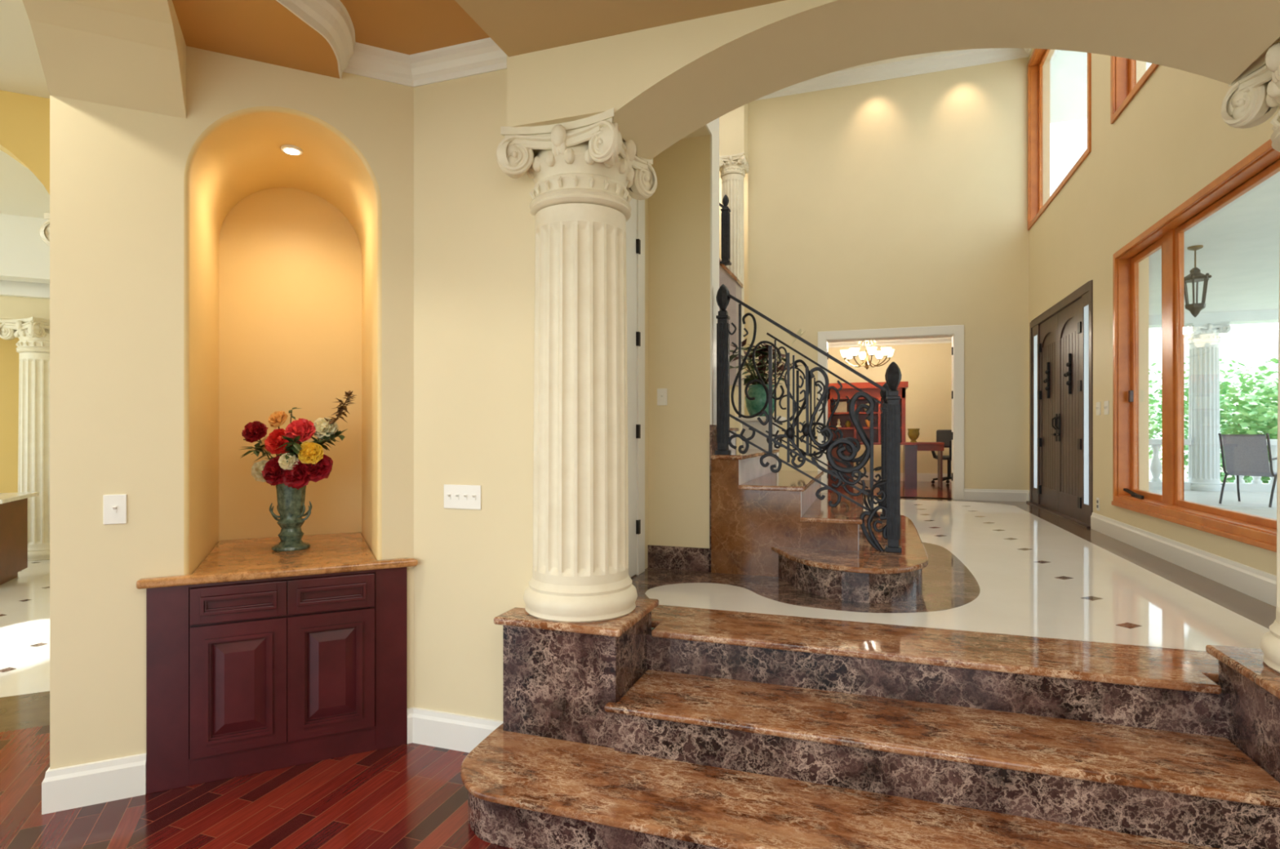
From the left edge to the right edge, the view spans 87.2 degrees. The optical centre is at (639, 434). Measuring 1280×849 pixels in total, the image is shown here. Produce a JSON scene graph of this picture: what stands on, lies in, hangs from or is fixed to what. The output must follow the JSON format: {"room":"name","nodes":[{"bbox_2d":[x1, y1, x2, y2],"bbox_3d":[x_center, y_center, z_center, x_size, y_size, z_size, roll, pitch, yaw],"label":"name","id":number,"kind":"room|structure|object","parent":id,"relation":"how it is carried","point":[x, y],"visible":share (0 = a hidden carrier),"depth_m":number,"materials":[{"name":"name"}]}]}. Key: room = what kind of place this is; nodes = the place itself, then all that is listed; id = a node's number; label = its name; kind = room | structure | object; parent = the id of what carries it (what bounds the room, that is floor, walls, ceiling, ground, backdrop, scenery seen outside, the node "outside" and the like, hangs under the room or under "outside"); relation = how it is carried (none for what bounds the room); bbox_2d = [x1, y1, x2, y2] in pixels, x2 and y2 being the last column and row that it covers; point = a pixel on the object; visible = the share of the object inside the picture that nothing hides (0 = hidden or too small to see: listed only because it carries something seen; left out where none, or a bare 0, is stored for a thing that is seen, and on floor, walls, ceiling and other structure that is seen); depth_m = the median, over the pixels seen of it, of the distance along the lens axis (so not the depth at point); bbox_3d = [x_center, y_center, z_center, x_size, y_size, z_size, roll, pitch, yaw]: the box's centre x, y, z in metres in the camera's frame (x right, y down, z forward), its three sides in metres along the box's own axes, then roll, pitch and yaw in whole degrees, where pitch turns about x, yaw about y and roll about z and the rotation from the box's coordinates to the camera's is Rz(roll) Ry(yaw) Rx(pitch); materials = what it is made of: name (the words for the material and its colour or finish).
{"room":"house entrance hall","nodes":[
{"label":"house entrance hall","id":0,"kind":"room"},
{"bbox_2d":[0,337,19,493],"bbox_3d":[-8.239,-0.500,8.785,6.200,4.000,0.200,0,0,-26],"label":"wall","id":1,"kind":"structure","parent":0,"point":[9,357],"depth_m":8.70,"materials":[{"name":"paint"}]},
{"bbox_2d":[0,89,49,194],"bbox_3d":[-5.364,-0.275,3.402,5.600,3.550,0.300,0,0,-26],"label":"wall","id":2,"kind":"structure","parent":0,"point":[24,119],"depth_m":4.06,"materials":[{"name":"paint"}]},
{"bbox_2d":[0,0,49,98],"bbox_3d":[-3.781,-2.125,-0.283,5.182,0.150,7.990,0,0,-26],"label":"ceiling","id":3,"kind":"structure","parent":0,"point":[21,71],"depth_m":3.64,"materials":[{"name":"beige"}]},
{"bbox_2d":[0,150,49,218],"bbox_3d":[-6.911,-2.575,6.090,6.200,0.150,6.210,0,0,-26],"label":"ceiling","id":4,"kind":"structure","parent":0,"point":[22,193],"depth_m":6.93,"materials":[{"name":"beige"}]},
{"bbox_2d":[0,213,49,298],"bbox_3d":[-7.799,-2.075,7.665,6.000,0.850,0.600,0,0,-26],"label":"trim","id":5,"kind":"structure","parent":4,"relation":"attached to","point":[24,257],"depth_m":7.73,"materials":[{"name":"white"}]},
{"bbox_2d":[0,561,49,671],"bbox_3d":[-6.188,1.498,6.714,6.520,0.001,6.520,0,0,19],"label":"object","id":6,"kind":"structure","parent":0,"point":[1,615],"depth_m":4.79,"materials":[{"name":"stone"}]},
{"bbox_2d":[22,0,186,118],"bbox_3d":[-1.395,-1.722,1.250,0.455,0.755,3.430,0,0,-26],"label":"beam","id":7,"kind":"structure","parent":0,"point":[127,54],"depth_m":2.62,"materials":[{"name":"paint"}]},
{"bbox_2d":[49,45,413,768],"bbox_3d":[-1.743,-0.250,3.068,1.438,3.500,0.160,0,0,-26],"label":"wall","id":8,"kind":"structure","parent":0,"point":[117,174],"depth_m":2.79,"materials":[{"name":"paint"}]},
{"bbox_2d":[41,752,146,814],"bbox_3d":[-2.250,1.417,2.807,0.336,0.165,0.180,0,0,-26],"label":"baseboard","id":9,"kind":"structure","parent":8,"relation":"attached to","point":[66,788],"depth_m":2.73,"materials":[{"name":"white"}]},
{"bbox_2d":[102,493,126,524],"bbox_3d":[-2.159,0.308,2.762,0.078,0.122,0.022,0,0,-26],"label":"light switch","id":10,"kind":"object","parent":8,"relation":"attached to","point":[114,506],"visible":1,"depth_m":2.77,"materials":[{"name":"white plastic"}]},
{"bbox_2d":[183,106,382,575],"bbox_3d":[-1.828,-0.421,3.522,0.794,2.122,1.050,0,0,-26],"label":"wall niche","id":11,"kind":"object","parent":8,"relation":"in","point":[282,251],"visible":0.96,"depth_m":3.87,"materials":[{"name":"paint"}]},
{"bbox_2d":[280,144,302,155],"bbox_3d":[-1.782,-1.456,3.439,0.104,0.021,0.104,0,0,19],"label":"recessed light","id":12,"kind":"object","parent":11,"relation":"attached to","point":[290,149],"visible":1,"depth_m":3.42,"materials":[{"name":"white"}]},
{"bbox_2d":[275,0,355,79],"bbox_3d":[-1.371,-1.740,2.584,0.184,0.150,1.172,0,0,6],"label":"trim","id":13,"kind":"structure","parent":8,"relation":"attached to","point":[331,19],"depth_m":2.82,"materials":[{"name":"white"}]},
{"bbox_2d":[342,37,506,87],"bbox_3d":[-0.965,-1.758,3.168,0.874,0.115,0.228,0,0,4],"label":"trim","id":14,"kind":"structure","parent":8,"relation":"attached to","point":[481,56],"depth_m":3.18,"materials":[{"name":"white"}]},
{"bbox_2d":[172,0,339,78],"bbox_3d":[-1.460,-1.833,2.578,0.601,0.335,0.970,0,0,-26],"label":"ceiling","id":15,"kind":"structure","parent":0,"point":[265,31],"depth_m":2.79,"materials":[{"name":"paint"}]},
{"bbox_2d":[339,0,489,54],"bbox_3d":[-1.678,-1.915,2.101,1.649,0.200,2.621,0,0,19],"label":"ceiling","id":16,"kind":"structure","parent":0,"point":[408,27],"depth_m":2.98,"materials":[{"name":"paint"}]},
{"bbox_2d":[413,69,537,720],"bbox_3d":[-0.800,-0.225,3.287,0.970,3.450,0.190,0,0,19],"label":"wall","id":17,"kind":"structure","parent":0,"point":[474,226],"depth_m":3.19,"materials":[{"name":"paint"}]},
{"bbox_2d":[407,706,502,752],"bbox_3d":[-0.861,1.417,3.188,0.582,0.165,0.037,0,0,19],"label":"baseboard","id":18,"kind":"structure","parent":17,"relation":"attached to","point":[445,730],"depth_m":3.21,"materials":[{"name":"white"}]},
{"bbox_2d":[444,484,480,509],"bbox_3d":[-0.837,0.295,3.188,0.197,0.114,0.022,0,0,19],"label":"light switch","id":19,"kind":"object","parent":17,"relation":"attached to","point":[455,496],"visible":1,"depth_m":3.18,"materials":[{"name":"white plastic"}]},
{"bbox_2d":[0,559,1218,848],"bbox_3d":[-2.276,1.550,3.809,12.500,0.100,14.000,0,0,-26],"label":"floor","id":20,"kind":"structure","parent":0,"point":[411,795],"depth_m":2.75,"materials":[{"name":"brown wood"}]},
{"bbox_2d":[0,491,39,585],"bbox_3d":[-7.472,1.060,6.254,2.640,0.880,0.980,0,0,-26],"label":"kitchen island","id":21,"kind":"object","parent":20,"relation":"on","point":[13,505],"visible":1,"depth_m":6.83,"materials":[{"name":"brown wood"}]},
{"bbox_2d":[0,491,39,503],"bbox_3d":[-7.472,0.640,6.254,2.640,0.040,0.980,0,0,-26],"label":"island countertop","id":22,"kind":"structure","parent":21,"relation":"on","point":[11,496],"depth_m":6.87,"materials":[{"name":"white stone"}]},
{"bbox_2d":[0,316,49,560],"bbox_3d":[-7.295,0.060,8.248,0.662,2.880,0.662,0,0,19],"label":"fluted column","id":23,"kind":"structure","parent":20,"relation":"on","point":[33,333],"depth_m":8.03,"materials":[{"name":"stone"}]},
{"bbox_2d":[0,295,49,324],"bbox_3d":[-8.031,-1.515,8.136,6.000,0.270,0.650,0,0,-26],"label":"beam","id":24,"kind":"structure","parent":23,"relation":"on","point":[11,307],"depth_m":8.08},
{"bbox_2d":[39,213,49,245],"bbox_3d":[-3.382,0.060,4.356,0.576,2.880,0.576,0,0,19],"label":"fluted column","id":25,"kind":"structure","parent":20,"relation":"on","point":[44,232],"depth_m":4.18,"materials":[{"name":"stone"}]},
{"bbox_2d":[146,567,407,794],"bbox_3d":[-1.708,1.070,3.262,1.035,0.864,0.582,0,0,-26],"label":"base cabinet","id":26,"kind":"object","parent":20,"relation":"on","point":[243,677],"visible":0.98,"depth_m":2.99,"materials":[{"name":"brown wood"}]},
{"bbox_2d":[136,532,417,589],"bbox_3d":[-1.813,0.619,3.493,1.111,0.038,1.095,0,0,-26],"label":"countertop","id":27,"kind":"structure","parent":26,"relation":"on","point":[241,559],"depth_m":3.20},
{"bbox_2d":[269,472,311,551],"bbox_3d":[-1.836,0.398,3.535,0.201,0.404,0.185,0,0,-31],"label":"flower vase","id":28,"kind":"object","parent":27,"relation":"on","point":[291,507],"visible":0.9,"depth_m":3.49,"materials":[{"name":"ceramic"}]},
{"bbox_2d":[241,421,269,458],"bbox_3d":[-1.969,0.100,3.509,0.221,0.344,0.103,0,0,12],"label":"carnation","id":29,"kind":"object","parent":28,"relation":"in","point":[254,431],"visible":0.98,"depth_m":3.50,"materials":[{"name":"red plant"}]},
{"bbox_2d":[251,459,268,482],"bbox_3d":[-1.944,0.202,3.531,0.173,0.139,0.101,0,0,-30],"label":"rose","id":30,"kind":"object","parent":28,"relation":"in","point":[256,469],"visible":0.49,"depth_m":3.49,"materials":[{"name":"beige plant"}]},
{"bbox_2d":[240,441,282,461],"bbox_3d":[-1.976,0.140,3.522,0.226,0.220,0.161,0,0,-45],"label":"leaf sprig","id":31,"kind":"object","parent":28,"relation":"in","point":[258,447],"visible":0.54,"depth_m":3.50,"materials":[{"name":"green"}]},
{"bbox_2d":[261,455,284,485],"bbox_3d":[-1.869,0.190,3.467,0.155,0.162,0.134,0,0,2],"label":"peony","id":32,"kind":"object","parent":28,"relation":"in","point":[271,471],"visible":0.77,"depth_m":3.44,"materials":[{"name":"red plant"}]},
{"bbox_2d":[264,428,287,454],"bbox_3d":[-1.877,0.120,3.499,0.144,0.302,0.111,0,0,-16],"label":"carnation","id":33,"kind":"object","parent":28,"relation":"in","point":[274,440],"visible":0.79,"depth_m":3.47,"materials":[{"name":"red plant"}]},
{"bbox_2d":[267,410,288,454],"bbox_3d":[-1.909,0.072,3.538,0.106,0.398,0.092,0,0,43],"label":"rose","id":34,"kind":"object","parent":28,"relation":"in","point":[277,419],"visible":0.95,"depth_m":3.52,"materials":[{"name":"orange plant"}]},
{"bbox_2d":[278,453,298,470],"bbox_3d":[-1.815,0.182,3.450,0.133,0.177,0.092,0,0,44],"label":"rose","id":35,"kind":"object","parent":28,"relation":"in","point":[282,462],"visible":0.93,"depth_m":3.42,"materials":[{"name":"beige plant"}]},
{"bbox_2d":[277,435,307,462],"bbox_3d":[-1.794,0.135,3.479,0.158,0.268,0.262,0,0,-22],"label":"leaf sprig","id":36,"kind":"object","parent":28,"relation":"in","point":[295,446],"visible":0.61,"depth_m":3.41,"materials":[{"name":"green"}]},
{"bbox_2d":[281,458,311,489],"bbox_3d":[-1.769,0.204,3.451,0.166,0.160,0.111,0,0,19],"label":"peony","id":37,"kind":"object","parent":28,"relation":"in","point":[296,478],"visible":0.94,"depth_m":3.43,"materials":[{"name":"red plant"}]},
{"bbox_2d":[283,417,315,445],"bbox_3d":[-1.769,0.093,3.497,0.151,0.356,0.150,0,0,-30],"label":"carnation","id":38,"kind":"object","parent":28,"relation":"in","point":[305,428],"visible":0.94,"depth_m":3.46,"materials":[{"name":"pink plant"}]},
{"bbox_2d":[297,441,324,463],"bbox_3d":[-1.735,0.154,3.467,0.206,0.236,0.101,0,0,19],"label":"rose","id":39,"kind":"object","parent":28,"relation":"in","point":[311,452],"visible":0.95,"depth_m":3.44,"materials":[{"name":"yellow plant"}]},
{"bbox_2d":[301,453,333,482],"bbox_3d":[-1.706,0.180,3.486,0.208,0.182,0.144,0,0,-13],"label":"peony","id":40,"kind":"object","parent":28,"relation":"in","point":[321,470],"visible":0.73,"depth_m":3.47,"materials":[{"name":"red plant"}]},
{"bbox_2d":[313,417,337,440],"bbox_3d":[-1.703,0.091,3.524,0.220,0.362,0.091,0,0,-16],"label":"rose","id":41,"kind":"object","parent":28,"relation":"in","point":[320,424],"visible":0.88,"depth_m":3.52,"materials":[{"name":"beige plant"}]},
{"bbox_2d":[313,428,347,450],"bbox_3d":[-1.673,0.109,3.531,0.263,0.282,0.127,0,0,-8],"label":"leaf sprig","id":42,"kind":"object","parent":28,"relation":"in","point":[338,433],"visible":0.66,"depth_m":3.52,"materials":[{"name":"green"}]},
{"bbox_2d":[317,390,356,439],"bbox_3d":[-1.652,0.008,3.536,0.324,0.486,0.124,0,0,0],"label":"leaf sprig","id":43,"kind":"object","parent":28,"relation":"in","point":[342,407],"visible":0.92,"depth_m":3.53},
{"bbox_2d":[460,604,1279,848],"bbox_3d":[1.128,1.207,2.562,3.633,0.586,1.342,0,0,19],"label":"entry steps","id":44,"kind":"structure","parent":20,"relation":"on","point":[740,730],"depth_m":2.50,"materials":[{"name":"stone"}]},
{"bbox_2d":[493,597,658,747],"bbox_3d":[-0.275,1.052,3.108,0.594,0.505,0.552,0,0,19],"label":"pedestal","id":45,"kind":"object","parent":44,"relation":"on","point":[559,678],"visible":0.7,"depth_m":2.89,"materials":[{"name":"stone"}]},
{"bbox_2d":[495,107,657,622],"bbox_3d":[-0.273,-0.273,3.103,0.576,2.146,0.576,0,0,19],"label":"fluted column","id":46,"kind":"structure","parent":45,"relation":"on","point":[584,173],"depth_m":2.92,"materials":[{"name":"stone"}]},
{"bbox_2d":[1205,644,1279,782],"bbox_3d":[2.357,1.052,2.213,0.604,0.505,0.552,0,0,19],"label":"pedestal","id":47,"kind":"object","parent":44,"relation":"on","point":[1253,687],"visible":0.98,"depth_m":2.31,"materials":[{"name":"stone"}]},
{"bbox_2d":[1221,41,1279,672],"bbox_3d":[2.385,-0.273,2.200,0.576,2.146,0.576,0,0,19],"label":"fluted column","id":48,"kind":"structure","parent":47,"relation":"on","point":[1253,97],"depth_m":2.37,"materials":[{"name":"stone"}]},
{"bbox_2d":[454,0,786,57],"bbox_3d":[0.429,-1.758,-0.463,4.090,0.213,5.800,0,0,19],"label":"ceiling","id":49,"kind":"structure","parent":0,"point":[518,27],"depth_m":2.66,"materials":[{"name":"paint"}]},
{"bbox_2d":[631,198,648,577],"bbox_3d":[-0.246,-0.542,3.991,0.166,3.115,1.500,0,0,19],"label":"door frame","id":50,"kind":"structure","parent":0,"point":[646,199],"depth_m":4.58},
{"bbox_2d":[626,198,644,577],"bbox_3d":[-0.174,-0.385,3.956,0.065,2.599,1.160,0,0,19],"label":"door","id":51,"kind":"structure","parent":50,"relation":"in","point":[635,225],"depth_m":4.36,"materials":[{"name":"white"}]},
{"bbox_2d":[648,134,710,548],"bbox_3d":[-1.009,-2.268,5.112,3.200,6.365,0.232,0,0,19],"label":"wall","id":52,"kind":"structure","parent":0,"point":[679,206],"depth_m":4.56,"materials":[{"name":"paint"}]},
{"bbox_2d":[657,388,666,405],"bbox_3d":[0.149,-0.257,4.585,0.072,0.115,0.022,0,0,19],"label":"light switch","id":53,"kind":"object","parent":52,"relation":"attached to","point":[661,393],"visible":1,"depth_m":4.59,"materials":[{"name":"white plastic"}]},
{"bbox_2d":[647,424,717,571],"bbox_3d":[0.307,0.425,4.662,0.449,0.980,0.255,0,0,19],"label":"baseboard","id":54,"kind":"structure","parent":52,"relation":"attached to","point":[689,558],"depth_m":4.53,"materials":[{"name":"stone"}]},
{"bbox_2d":[682,124,710,138],"bbox_3d":[-0.024,-3.725,3.969,0.600,3.450,1.300,0,0,19],"label":"wall header","id":55,"kind":"structure","parent":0,"point":[703,131],"depth_m":4.46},
{"bbox_2d":[705,117,719,425],"bbox_3d":[0.306,-2.732,3.990,0.012,5.335,1.512,0,0,19],"label":"trim","id":56,"kind":"structure","parent":55,"relation":"attached to","point":[713,127],"depth_m":4.54,"materials":[{"name":"white"}]},
{"bbox_2d":[719,103,747,171],"bbox_3d":[0.487,-4.750,10.692,2.442,1.100,0.560,0,0,19],"label":"wall","id":57,"kind":"structure","parent":0,"point":[733,126],"depth_m":10.10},
{"bbox_2d":[719,171,747,415],"bbox_3d":[1.246,-2.268,12.990,2.800,6.365,0.200,0,0,19],"label":"wall","id":58,"kind":"structure","parent":0,"point":[745,179],"depth_m":12.63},
{"bbox_2d":[747,57,1028,499],"bbox_3d":[3.626,-2.217,9.805,4.073,6.465,0.200,0,0,19],"label":"wall","id":59,"kind":"structure","parent":0,"point":[898,202],"depth_m":9.62,"materials":[{"name":"paint"}]},
{"bbox_2d":[817,324,964,500],"bbox_3d":[3.620,-0.309,9.799,1.980,2.448,0.235,0,0,19],"label":"door frame","id":60,"kind":"structure","parent":59,"relation":"in","point":[956,332],"depth_m":9.50,"materials":[{"name":"white"}]},
{"bbox_2d":[753,48,1032,101],"bbox_3d":[2.309,-5.215,6.318,3.823,0.170,7.250,0,0,19],"label":"trim","id":61,"kind":"structure","parent":59,"relation":"attached to","point":[972,57],"depth_m":9.58,"materials":[{"name":"white"}]},
{"bbox_2d":[964,488,1029,502],"bbox_3d":[4.891,0.835,9.222,0.803,0.160,0.090,0,0,19],"label":"baseboard","id":62,"kind":"structure","parent":59,"relation":"attached to","point":[994,495],"depth_m":9.24,"materials":[{"name":"white"}]},
{"bbox_2d":[827,342,951,473],"bbox_3d":[5.548,-0.593,13.218,5.200,3.015,0.200,0,0,19],"label":"wall","id":63,"kind":"structure","parent":0,"point":[926,367],"depth_m":13.14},
{"bbox_2d":[827,337,951,347],"bbox_3d":[4.676,-1.843,11.507,4.350,0.153,3.600,0,0,19],"label":"trim","id":64,"kind":"structure","parent":63,"relation":"attached to","point":[944,340],"depth_m":13.25,"materials":[{"name":"white"}]},
{"bbox_2d":[853,471,951,481],"bbox_3d":[5.252,0.835,13.202,4.350,0.160,0.020,0,0,19],"label":"baseboard","id":65,"kind":"structure","parent":63,"relation":"attached to","point":[920,477],"depth_m":13.11,"materials":[{"name":"white"}]},
{"bbox_2d":[506,0,1279,159],"bbox_3d":[1.296,-3.381,2.570,3.800,4.138,0.500,0,0,19],"label":"wall","id":66,"kind":"structure","parent":0,"point":[663,84],"depth_m":2.69,"materials":[{"name":"paint"}]},
{"bbox_2d":[832,48,970,72],"bbox_3d":[1.627,-5.375,7.896,6.800,0.150,10.000,0,0,19],"label":"ceiling","id":67,"kind":"structure","parent":0,"point":[919,55],"depth_m":9.49,"materials":[{"name":"beige"}]},
{"bbox_2d":[630,480,1276,651],"bbox_3d":[4.911,1.007,6.992,13.200,0.186,12.400,0,0,19],"label":"floor","id":68,"kind":"structure","parent":0,"point":[1019,595],"depth_m":3.98,"materials":[{"name":"beige stone"}]},
{"bbox_2d":[719,257,742,448],"bbox_3d":[0.314,-1.927,10.107,2.390,5.685,0.500,0,0,19],"label":"flight","id":69,"kind":"object","parent":68,"relation":"on","point":[726,277],"visible":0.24,"depth_m":9.57,"materials":[{"name":"stone"}]},
{"bbox_2d":[719,195,731,265],"bbox_3d":[0.225,-3.721,9.936,2.252,2.582,0.144,0,0,19],"label":"iron railing","id":70,"kind":"object","parent":69,"relation":"on","point":[725,215],"visible":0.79,"depth_m":9.55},
{"bbox_2d":[719,151,748,448],"bbox_3d":[1.417,-1.643,10.260,0.460,5.115,0.460,0,0,19],"label":"fluted column","id":71,"kind":"structure","parent":68,"relation":"on","point":[733,168],"depth_m":10.12,"materials":[{"name":"stone"}]},
{"bbox_2d":[734,416,786,469],"bbox_3d":[1.307,0.362,7.266,0.480,1.105,0.480,0,0,19],"label":"pedestal","id":72,"kind":"object","parent":68,"relation":"on","point":[759,440],"visible":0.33,"depth_m":7.10,"materials":[{"name":"white"}]},
{"bbox_2d":[729,328,806,416],"bbox_3d":[1.296,-0.643,7.204,0.802,0.906,0.829,0,0,-27],"label":"flower arrangement","id":73,"kind":"object","parent":72,"relation":"on","point":[756,390],"visible":0.64,"depth_m":7.16,"materials":[{"name":"plant"}]},
{"bbox_2d":[711,427,928,603],"bbox_3d":[-0.124,-0.060,5.585,4.530,1.950,2.864,0,0,19],"label":"staircase","id":74,"kind":"structure","parent":68,"relation":"on","point":[765,522],"depth_m":4.31,"materials":[{"name":"stone"}]},
{"bbox_2d":[715,284,902,552],"bbox_3d":[1.057,-0.132,4.312,1.160,1.741,0.102,0,0,19],"label":"iron railing","id":75,"kind":"object","parent":74,"relation":"on","point":[891,531],"visible":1,"depth_m":4.28,"materials":[{"name":"metal"}]},
{"bbox_2d":[765,332,889,517],"bbox_3d":[1.659,-0.097,5.970,1.086,1.670,0.097,0,0,17],"label":"iron railing","id":76,"kind":"object","parent":74,"relation":"on","point":[883,394],"visible":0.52,"depth_m":5.96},
{"bbox_2d":[827,441,944,488],"bbox_3d":[4.283,0.525,11.826,1.940,0.780,1.050,0,0,19],"label":"office desk","id":77,"kind":"object","parent":68,"relation":"on","point":[909,450],"visible":0.69,"depth_m":11.47,"materials":[{"name":"red wood"}]},
{"bbox_2d":[827,381,908,442],"bbox_3d":[3.984,-0.383,11.848,1.360,1.035,0.500,0,0,19],"label":"hutch","id":78,"kind":"object","parent":77,"relation":"on","point":[847,390],"visible":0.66,"depth_m":11.81,"materials":[{"name":"red wood"}]},
{"bbox_2d":[830,411,902,414],"bbox_3d":[3.984,-0.375,11.880,1.180,0.030,0.400,0,0,19],"label":"shelf","id":79,"kind":"object","parent":78,"relation":"attached to","point":[860,412],"depth_m":11.82,"materials":[{"name":"red wood"}]},
{"bbox_2d":[830,426,902,429],"bbox_3d":[3.984,-0.115,11.880,1.180,0.030,0.400,0,0,19],"label":"shelf","id":80,"kind":"object","parent":78,"relation":"attached to","point":[840,428],"depth_m":11.79,"materials":[{"name":"red wood"}]},
{"bbox_2d":[907,428,919,442],"bbox_3d":[4.665,0.018,11.458,0.200,0.235,0.200,0,0,19],"label":"urn","id":81,"kind":"object","parent":77,"relation":"on","point":[913,433],"visible":1,"depth_m":11.39,"materials":[{"name":"gold ceramic"}]},
{"bbox_2d":[931,429,951,484],"bbox_3d":[5.658,0.414,12.297,0.636,0.999,0.598,0,0,19],"label":"office chair","id":82,"kind":"object","parent":68,"relation":"on","point":[944,436],"visible":0.52,"depth_m":12.08,"materials":[{"name":"grey plastic"}]},
{"bbox_2d":[1183,320,1231,491],"bbox_3d":[9.620,-0.465,11.464,0.547,2.830,0.547,0,0,19],"label":"fluted column","id":83,"kind":"structure","parent":68,"relation":"on","point":[1203,340],"depth_m":11.30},
{"bbox_2d":[1148,439,1277,492],"bbox_3d":[10.766,0.515,11.075,4.540,0.870,0.240,0,0,19],"label":"balustrade","id":84,"kind":"object","parent":68,"relation":"on","point":[1256,485],"visible":0.32,"depth_m":11.28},
{"bbox_2d":[1217,433,1277,506],"bbox_3d":[8.350,0.468,9.143,0.722,0.974,0.578,0,0,-29],"label":"patio chair","id":85,"kind":"object","parent":68,"relation":"on","point":[1245,455],"visible":0.95,"depth_m":9.02,"materials":[{"name":"fabric"}]},
{"bbox_2d":[1049,49,1151,123],"bbox_3d":[7.144,-5.875,7.712,3.835,0.250,9.200,0,0,19],"label":"sky","id":86,"kind":"structure","parent":0,"point":[1068,68],"depth_m":11.09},
{"bbox_2d":[1028,48,1278,575],"bbox_3d":[4.278,-2.217,5.781,0.250,6.465,7.500,0,0,19],"label":"wall","id":87,"kind":"structure","parent":0,"point":[1172,140],"depth_m":5.87,"materials":[{"name":"paint"}]},
{"bbox_2d":[1026,501,1090,528],"bbox_3d":[4.898,0.905,7.762,0.250,0.020,2.650,0,0,19],"label":"threshold","id":88,"kind":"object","parent":87,"relation":"attached to","point":[1054,512],"depth_m":7.50,"materials":[{"name":"brown wood"}]},
{"bbox_2d":[1027,48,1091,230],"bbox_3d":[4.908,-3.900,7.832,0.160,2.266,2.690,0,0,19],"label":"window","id":89,"kind":"structure","parent":87,"relation":"in","point":[1035,208],"depth_m":9.03,"materials":[{"name":"brown wood"}]},
{"bbox_2d":[1029,280,1093,525],"bbox_3d":[4.905,-0.298,7.759,0.235,2.426,2.650,0,0,19],"label":"door","id":90,"kind":"structure","parent":87,"relation":"in","point":[1061,337],"depth_m":7.57,"materials":[{"name":"brown wood"}]},
{"bbox_2d":[1043,362,1049,398],"bbox_3d":[4.989,-0.660,8.255,0.060,0.440,0.210,0,0,19],"label":"grille","id":91,"kind":"object","parent":90,"relation":"attached to","point":[1046,380],"depth_m":8.17,"materials":[{"name":"black metal"}]},
{"bbox_2d":[1063,353,1071,394],"bbox_3d":[4.692,-0.660,7.381,0.060,0.440,0.210,0,0,19],"label":"grille","id":92,"kind":"object","parent":90,"relation":"attached to","point":[1068,375],"depth_m":7.30,"materials":[{"name":"black metal"}]},
{"bbox_2d":[1110,55,1159,124],"bbox_3d":[3.910,-3.900,4.895,0.160,2.266,2.285,0,0,19],"label":"window","id":93,"kind":"structure","parent":87,"relation":"in","point":[1124,87],"depth_m":5.91,"materials":[{"name":"brown wood"}]},
{"bbox_2d":[1090,512,1276,606],"bbox_3d":[3.666,0.835,4.399,0.020,0.160,4.490,0,0,19],"label":"baseboard","id":94,"kind":"structure","parent":87,"relation":"attached to","point":[1261,585],"depth_m":4.42,"materials":[{"name":"white"}]},
{"bbox_2d":[1111,139,1279,552],"bbox_3d":[3.691,-0.486,4.250,0.185,2.218,3.523,0,0,19],"label":"window","id":95,"kind":"structure","parent":87,"relation":"in","point":[1261,164],"depth_m":5.04,"materials":[{"name":"brown wood"}]},
{"bbox_2d":[1148,309,1279,328],"bbox_3d":[10.809,-1.965,11.060,4.650,0.170,0.400,0,0,19],"label":"beam","id":96,"kind":"structure","parent":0,"point":[1264,316],"depth_m":11.22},
{"bbox_2d":[1148,171,1279,315],"bbox_3d":[7.995,-2.150,5.944,6.685,0.200,12.400,0,0,19],"label":"ceiling","id":97,"kind":"structure","parent":0,"point":[1240,241],"depth_m":7.75,"materials":[{"name":"paint"}]},
{"bbox_2d":[1183,244,1211,317],"bbox_3d":[6.064,-1.665,7.339,0.296,0.770,0.256,0,0,19],"label":"lantern","id":98,"kind":"object","parent":97,"relation":"hanging from","point":[1195,276],"visible":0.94,"depth_m":7.30,"materials":[{"name":"brown metal"}]},
{"bbox_3d":[4.866,-2.010,11.522,5.000,0.180,3.850,0,0,19],"label":"ceiling","id":99,"kind":"structure","parent":0,"visible":0},
{"bbox_2d":[840,340,894,369],"bbox_3d":[3.842,-1.510,11.368,0.832,0.820,0.835,0,0,30],"label":"chandelier","id":100,"kind":"object","parent":99,"relation":"hanging from","point":[887,352],"visible":0.87,"depth_m":11.33,"materials":[{"name":"glass"}]},
{"label":"outside","id":101,"kind":"structure","parent":0,"visible":0},
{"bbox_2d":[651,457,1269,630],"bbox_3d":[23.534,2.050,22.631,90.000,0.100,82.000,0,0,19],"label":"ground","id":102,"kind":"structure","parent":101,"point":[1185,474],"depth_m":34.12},
{"bbox_2d":[1148,397,1161,459],"bbox_3d":[12.114,0.299,18.468,3.596,3.431,3.500,0,0,27],"label":"tree","id":103,"kind":"object","parent":102,"relation":"on","point":[1150,422],"visible":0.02,"depth_m":17.06,"materials":[{"name":"green plant"}]},
{"bbox_2d":[1148,382,1162,469],"bbox_3d":[17.298,-0.047,26.918,6.006,4.550,6.022,0,0,22],"label":"tree","id":104,"kind":"object","parent":102,"relation":"on","point":[1151,395],"visible":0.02,"depth_m":24.76,"materials":[{"name":"green plant"}]},
{"bbox_2d":[1148,355,1278,481],"bbox_3d":[23.862,-0.646,26.928,6.296,5.312,5.884,0,0,19],"label":"tree","id":105,"kind":"object","parent":102,"relation":"on","point":[1186,418],"visible":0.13,"depth_m":26.72,"materials":[{"name":"green plant"}]},
{"bbox_2d":[1183,357,1278,483],"bbox_3d":[15.743,0.125,15.834,4.372,3.779,4.174,0,0,19],"label":"tree","id":106,"kind":"object","parent":102,"relation":"on","point":[1262,422],"visible":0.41,"depth_m":15.97,"materials":[{"name":"green plant"}]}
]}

